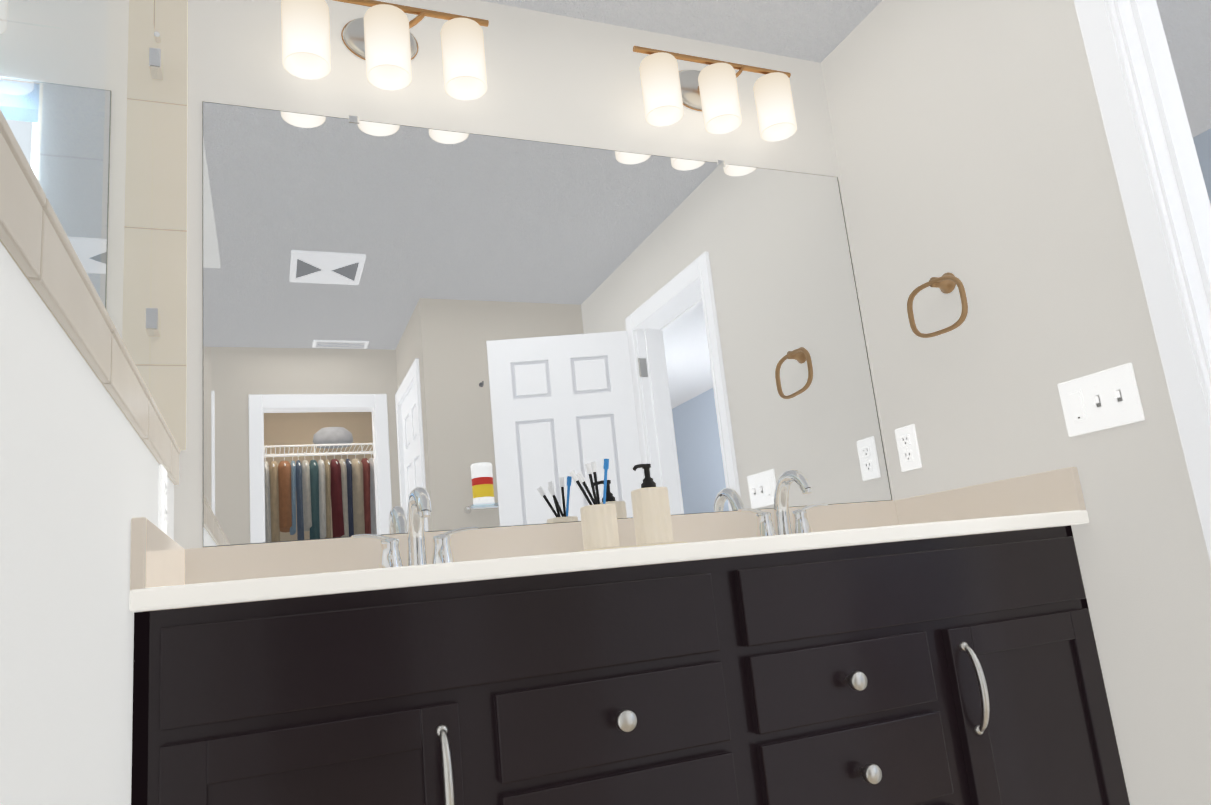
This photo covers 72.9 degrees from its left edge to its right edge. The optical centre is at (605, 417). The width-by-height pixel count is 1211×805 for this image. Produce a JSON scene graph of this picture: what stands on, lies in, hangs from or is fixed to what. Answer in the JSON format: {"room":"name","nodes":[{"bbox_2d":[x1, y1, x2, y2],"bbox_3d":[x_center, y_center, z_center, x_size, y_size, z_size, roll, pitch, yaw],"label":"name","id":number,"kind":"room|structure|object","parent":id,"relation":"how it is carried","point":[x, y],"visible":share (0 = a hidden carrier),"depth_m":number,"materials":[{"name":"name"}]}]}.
{"room":"bathroom","nodes":[
{"label":"bathroom","id":0,"kind":"room"},
{"bbox_2d":[0,109,179,804],"bbox_3d":[-0.430,0.410,0.456,0.150,1.207,2.186,-1,-12,-23],"label":"wall","id":1,"kind":"structure","parent":0,"point":[88,445],"depth_m":0.71,"materials":[{"name":"white paint"}]},
{"bbox_2d":[0,0,162,398],"bbox_3d":[-0.585,-0.569,0.864,0.022,0.895,1.768,-1,-12,-23],"label":"glass panel","id":2,"kind":"object","parent":1,"relation":"on","point":[78,92],"visible":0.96,"depth_m":1.10,"materials":[{"name":"clear glass"}]},
{"bbox_2d":[158,464,166,533],"bbox_3d":[-0.739,0.141,1.370,0.008,0.116,0.073,-1,-12,-23],"label":"outlet","id":3,"kind":"object","parent":1,"relation":"attached to","point":[162,502],"visible":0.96,"depth_m":1.35,"materials":[{"name":"white plastic"}]},
{"bbox_2d":[149,0,836,548],"bbox_3d":[-0.558,0.102,1.761,2.790,2.353,0.125,-1,-12,-23],"label":"wall","id":4,"kind":"structure","parent":0,"point":[552,78],"depth_m":1.96,"materials":[{"name":"paint"}]},
{"bbox_2d":[281,0,488,100],"bbox_3d":[-0.504,-0.864,1.877,0.476,0.230,0.154,-1,-12,-23],"label":"sconce","id":5,"kind":"object","parent":4,"relation":"attached to","point":[380,39],"visible":1,"depth_m":1.82,"materials":[{"name":"white glass"}]},
{"bbox_2d":[202,101,891,547],"bbox_3d":[-0.046,-0.231,1.990,1.677,0.961,0.008,-1,-12,-23],"label":"mirror","id":6,"kind":"object","parent":4,"relation":"attached to","point":[472,329],"visible":0.98,"depth_m":1.91,"materials":[{"name":"grey mirror"}]},
{"bbox_2d":[633,46,796,141],"bbox_3d":[0.289,-0.877,2.205,0.476,0.230,0.154,-1,-12,-23],"label":"sconce","id":7,"kind":"object","parent":4,"relation":"attached to","point":[670,90],"visible":1,"depth_m":2.15,"materials":[{"name":"white glass"}]},
{"bbox_2d":[480,0,1210,136],"bbox_3d":[1.059,-1.673,0.032,5.117,0.100,7.400,-1,-12,-23],"label":"ceiling","id":8,"kind":"structure","parent":0,"point":[819,31],"depth_m":2.30,"materials":[{"name":"white paint"}]},
{"bbox_2d":[817,0,1210,804],"bbox_3d":[1.380,-0.265,0.926,0.162,2.353,3.230,-1,-12,-23],"label":"wall","id":9,"kind":"structure","parent":0,"point":[1027,174],"depth_m":1.75,"materials":[{"name":"paint"}]},
{"bbox_2d":[895,424,921,471],"bbox_3d":[0.801,0.082,2.170,0.008,0.116,0.073,-1,-12,-23],"label":"outlet","id":10,"kind":"object","parent":9,"relation":"attached to","point":[908,448],"visible":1,"depth_m":2.17,"materials":[{"name":"white plastic"}]},
{"bbox_2d":[907,273,967,337],"bbox_3d":[0.830,-0.280,2.023,0.055,0.160,0.183,-1,-12,-23],"label":"towel ring","id":11,"kind":"object","parent":9,"relation":"attached to","point":[946,283],"visible":1,"depth_m":2.02,"materials":[{"name":"brown metal"}]},
{"bbox_2d":[1058,363,1144,436],"bbox_3d":[1.001,-0.033,1.669,0.018,0.116,0.166,-1,-12,-23],"label":"switch plate","id":12,"kind":"object","parent":9,"relation":"attached to","point":[1105,399],"visible":1,"depth_m":1.66,"materials":[{"name":"white plastic"}]},
{"bbox_2d":[1193,128,1210,204],"bbox_3d":[1.804,-0.487,0.046,0.004,2.353,7.200,-1,-12,-23],"label":"wall","id":13,"kind":"structure","parent":0,"point":[1202,142],"depth_m":1.58,"materials":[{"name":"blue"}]},
{"bbox_3d":[1.301,0.719,-0.457,5.117,0.100,7.400,-1,-12,-23],"label":"floor","id":14,"kind":"structure","parent":0,"visible":0},
{"bbox_2d":[131,557,766,804],"bbox_3d":[-0.259,0.740,1.371,0.875,0.896,0.531,-1,-12,-23],"label":"base cabinet","id":15,"kind":"object","parent":14,"relation":"on","point":[631,685],"depth_m":1.19,"materials":[{"name":"black wood"}]},
{"bbox_2d":[129,467,1088,611],"bbox_3d":[0.097,0.282,1.615,1.734,0.215,0.559,-1,-12,-23],"label":"countertop","id":16,"kind":"structure","parent":15,"relation":"on","point":[167,571],"depth_m":1.58,"materials":[{"name":"stone"}]},
{"bbox_2d":[351,487,477,567],"bbox_3d":[-0.361,0.221,1.594,0.248,0.167,0.154,-1,-12,-23],"label":"faucet","id":17,"kind":"object","parent":16,"relation":"on","point":[419,511],"visible":0.65,"depth_m":1.61,"materials":[{"name":"silver metal"}]},
{"bbox_2d":[570,459,686,551],"bbox_3d":[0.041,0.196,1.787,0.240,0.214,0.094,-1,-12,-23],"label":"bathroom accessory set","id":18,"kind":"object","parent":16,"relation":"on","point":[651,513],"visible":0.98,"depth_m":1.77,"materials":[{"name":"ceramic"}]},
{"bbox_2d":[738,469,827,536],"bbox_3d":[0.439,0.208,1.925,0.248,0.167,0.154,-1,-12,-23],"label":"faucet","id":19,"kind":"object","parent":16,"relation":"on","point":[785,480],"visible":0.81,"depth_m":1.94,"materials":[{"name":"silver metal"}]},
{"bbox_2d":[735,525,1129,804],"bbox_3d":[0.542,0.727,1.702,0.859,0.896,0.531,-1,-12,-23],"label":"base cabinet","id":20,"kind":"object","parent":14,"relation":"on","point":[963,669],"depth_m":1.50,"materials":[{"name":"black wood"}]}
]}

